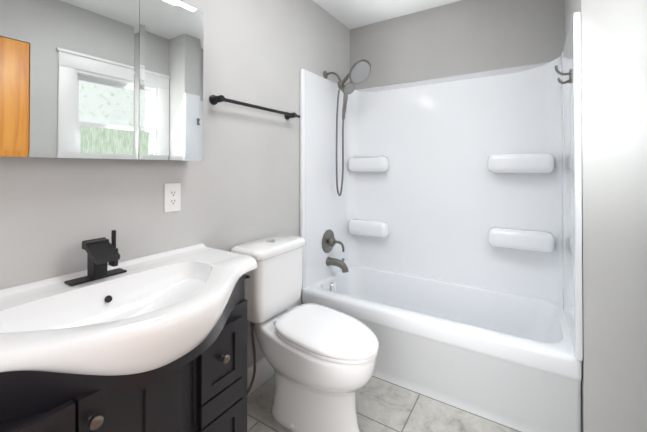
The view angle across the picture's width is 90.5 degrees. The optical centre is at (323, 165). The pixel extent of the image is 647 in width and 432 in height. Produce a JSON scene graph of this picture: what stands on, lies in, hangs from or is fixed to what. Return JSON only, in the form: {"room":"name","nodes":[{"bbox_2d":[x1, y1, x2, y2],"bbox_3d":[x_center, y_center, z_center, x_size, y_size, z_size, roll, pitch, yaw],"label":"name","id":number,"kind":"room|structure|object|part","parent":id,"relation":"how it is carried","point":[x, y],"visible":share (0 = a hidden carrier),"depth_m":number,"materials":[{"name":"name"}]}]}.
{"room":"bathroom","nodes":[
{"label":"bathroom","id":0,"kind":"room"},
{"bbox_2d":[0,0,349,368],"bbox_3d":[-0.551,0.031,1.663,0.120,2.440,2.960,0,-1,32],"label":"wall","id":1,"kind":"structure","parent":0,"point":[240,183],"depth_m":1.58,"materials":[{"name":"paint"}]},
{"bbox_2d":[0,0,203,160],"bbox_3d":[-0.790,-0.347,1.083,0.103,0.650,0.826,0,-1,32],"label":"upper cabinet","id":2,"kind":"object","parent":1,"relation":"attached to","point":[106,79],"visible":1,"depth_m":1.07,"materials":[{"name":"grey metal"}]},
{"bbox_3d":[-0.823,-0.348,0.940,0.005,0.650,0.550,0,-1,33],"label":"door","id":3,"kind":"part","parent":2,"relation":"part of","materials":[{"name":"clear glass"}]},
{"bbox_3d":[-0.601,-0.345,1.290,0.005,0.650,0.274,0,-1,33],"label":"door","id":4,"kind":"part","parent":2,"relation":"part of","materials":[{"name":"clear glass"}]},
{"bbox_2d":[164,183,180,211],"bbox_3d":[-0.651,0.139,1.385,0.008,0.122,0.075,0,-1,32],"label":"electrical outlet","id":5,"kind":"object","parent":1,"relation":"attached to","point":[172,197],"visible":1,"depth_m":1.38,"materials":[{"name":"white plastic"}]},
{"bbox_2d":[209,95,300,119],"bbox_3d":[-0.347,-0.318,1.808,0.070,0.048,0.660,0,-1,32],"label":"towel rail","id":6,"kind":"object","parent":1,"relation":"attached to","point":[214,100],"visible":1,"depth_m":1.68,"materials":[{"name":"black metal"}]},
{"bbox_2d":[247,357,273,395],"bbox_3d":[-0.377,1.182,1.802,0.014,0.140,0.818,0,-1,32],"label":"baseboard","id":7,"kind":"structure","parent":1,"relation":"attached to","point":[264,371],"depth_m":1.82,"materials":[{"name":"white"}]},
{"bbox_2d":[323,59,370,195],"bbox_3d":[0.161,-0.255,2.339,0.358,0.965,0.178,0,-1,32],"label":"shower head","id":8,"kind":"object","parent":1,"relation":"attached to","point":[359,73],"visible":1,"depth_m":2.33},
{"bbox_2d":[247,375,520,431],"bbox_3d":[0.231,1.297,1.155,1.975,0.100,2.960,0,-1,32],"label":"floor","id":9,"kind":"structure","parent":0,"point":[382,405],"depth_m":1.62,"materials":[{"name":"tile"}]},
{"bbox_2d":[0,243,257,431],"bbox_3d":[-0.587,0.804,0.962,0.565,0.883,0.930,0,-1,32],"label":"bathroom vanity","id":10,"kind":"object","parent":9,"relation":"on","point":[157,342],"visible":1,"depth_m":0.86,"materials":[{"name":"black"}]},
{"bbox_3d":[-0.531,0.823,0.683,0.020,0.640,0.400,0,-1,33],"label":"door","id":11,"kind":"part","parent":10,"relation":"part of","materials":[{"name":"black wood"}]},
{"bbox_2d":[64,230,126,285],"bbox_3d":[-0.737,0.300,1.062,0.114,0.150,0.164,0,-1,32],"label":"faucet","id":12,"kind":"object","parent":10,"relation":"on","point":[102,252],"visible":1,"depth_m":1.06,"materials":[{"name":"black metal"}]},
{"bbox_3d":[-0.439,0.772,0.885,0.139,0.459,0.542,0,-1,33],"label":"knob","id":13,"kind":"part","parent":10,"relation":"part of","materials":[{"name":"silver metal"}]},
{"bbox_3d":[-0.361,0.834,1.139,0.018,0.525,0.182,0,-1,33],"label":"drawer","id":14,"kind":"part","parent":10,"relation":"part of","materials":[{"name":"black wood"}]},
{"bbox_2d":[230,234,378,431],"bbox_3d":[-0.119,0.828,1.530,0.726,0.844,0.582,0,-1,32],"label":"toilet","id":15,"kind":"object","parent":9,"relation":"on","point":[321,359],"visible":0.79,"depth_m":1.50,"materials":[{"name":"white ceramic"}]},
{"bbox_3d":[-0.288,0.438,1.741,0.217,0.047,0.414,0,-1,33],"label":"lid","id":16,"kind":"part","parent":15,"relation":"part of","materials":[{"name":"white ceramic"}]},
{"bbox_3d":[-0.288,0.623,1.740,0.193,0.322,0.390,0,-1,33],"label":"tank","id":17,"kind":"part","parent":15,"relation":"part of","materials":[{"name":"white ceramic"}]},
{"bbox_3d":[0.025,0.812,1.539,0.489,0.064,0.360,0,-1,33],"label":"seat","id":18,"kind":"part","parent":15,"relation":"part of","materials":[{"name":"white plastic"}]},
{"bbox_2d":[300,12,582,431],"bbox_3d":[0.663,0.302,2.064,1.489,1.905,0.728,0,-1,32],"label":"bathtub","id":19,"kind":"object","parent":9,"relation":"on","point":[450,217],"visible":0.98,"depth_m":2.14,"materials":[{"name":"white plastic"}]},
{"bbox_2d":[322,229,344,252],"bbox_3d":[0.094,0.572,2.380,0.139,0.176,0.176,0,-1,32],"label":"tub valve","id":20,"kind":"object","parent":19,"relation":"attached to","point":[329,241],"visible":1,"depth_m":2.38,"materials":[{"name":"silver metal"}]},
{"bbox_2d":[331,282,335,291],"bbox_3d":[0.076,0.907,2.388,0.018,0.072,0.072,0,-1,32],"label":"overflow drain","id":21,"kind":"object","parent":19,"relation":"attached to","point":[333,286],"visible":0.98,"depth_m":2.38,"materials":[{"name":"silver metal"}]},
{"bbox_2d":[326,257,348,272],"bbox_3d":[0.107,0.732,2.370,0.171,0.099,0.068,0,-1,32],"label":"tub spout","id":22,"kind":"object","parent":19,"relation":"attached to","point":[340,264],"visible":0.98,"depth_m":2.35,"materials":[{"name":"silver metal"}]},
{"bbox_2d":[348,155,388,171],"bbox_3d":[0.364,-0.014,2.607,0.339,0.136,0.117,0,-1,33],"label":"shelf","id":23,"kind":"object","parent":19,"relation":"attached to","point":[356,163],"depth_m":2.55,"materials":[{"name":"white plastic"}]},
{"bbox_2d":[348,219,388,237],"bbox_3d":[0.364,0.511,2.603,0.339,0.125,0.117,0,-1,33],"label":"shelf","id":24,"kind":"object","parent":19,"relation":"attached to","point":[370,228],"depth_m":2.56,"materials":[{"name":"white plastic"}]},
{"bbox_2d":[488,153,553,172],"bbox_3d":[1.249,-0.013,2.043,0.359,0.125,0.117,0,-1,33],"label":"shelf","id":25,"kind":"object","parent":19,"relation":"attached to","point":[497,162],"depth_m":1.99,"materials":[{"name":"white plastic"}]},
{"bbox_2d":[488,227,554,252],"bbox_3d":[1.249,0.471,2.039,0.359,0.125,0.117,0,-1,33],"label":"shelf","id":26,"kind":"object","parent":19,"relation":"attached to","point":[527,239],"depth_m":2.00,"materials":[{"name":"white plastic"}]},
{"bbox_2d":[555,65,570,83],"bbox_3d":[1.120,-0.425,1.503,0.060,0.092,0.024,0,-1,32],"label":"robe hook","id":27,"kind":"object","parent":19,"relation":"attached to","point":[563,74],"visible":1,"depth_m":1.50,"materials":[{"name":"silver metal"}]},
{"bbox_2d":[313,0,460,28],"bbox_3d":[0.231,-1.243,1.175,1.975,0.100,2.960,0,-1,32],"label":"ceiling","id":28,"kind":"structure","parent":0,"point":[351,14],"depth_m":2.42,"materials":[{"name":"paint"}]},
{"bbox_2d":[350,0,564,89],"bbox_3d":[0.893,0.037,2.427,1.495,2.440,0.120,0,-1,32],"label":"wall","id":29,"kind":"structure","parent":0,"point":[461,37],"depth_m":2.31,"materials":[{"name":"grey paint"}]},
{"bbox_2d":[565,0,646,431],"bbox_3d":[1.481,0.031,1.625,0.360,2.440,0.840,0,-1,32],"label":"wall","id":30,"kind":"structure","parent":0,"point":[614,174],"depth_m":1.31,"materials":[{"name":"paint"}]}
]}

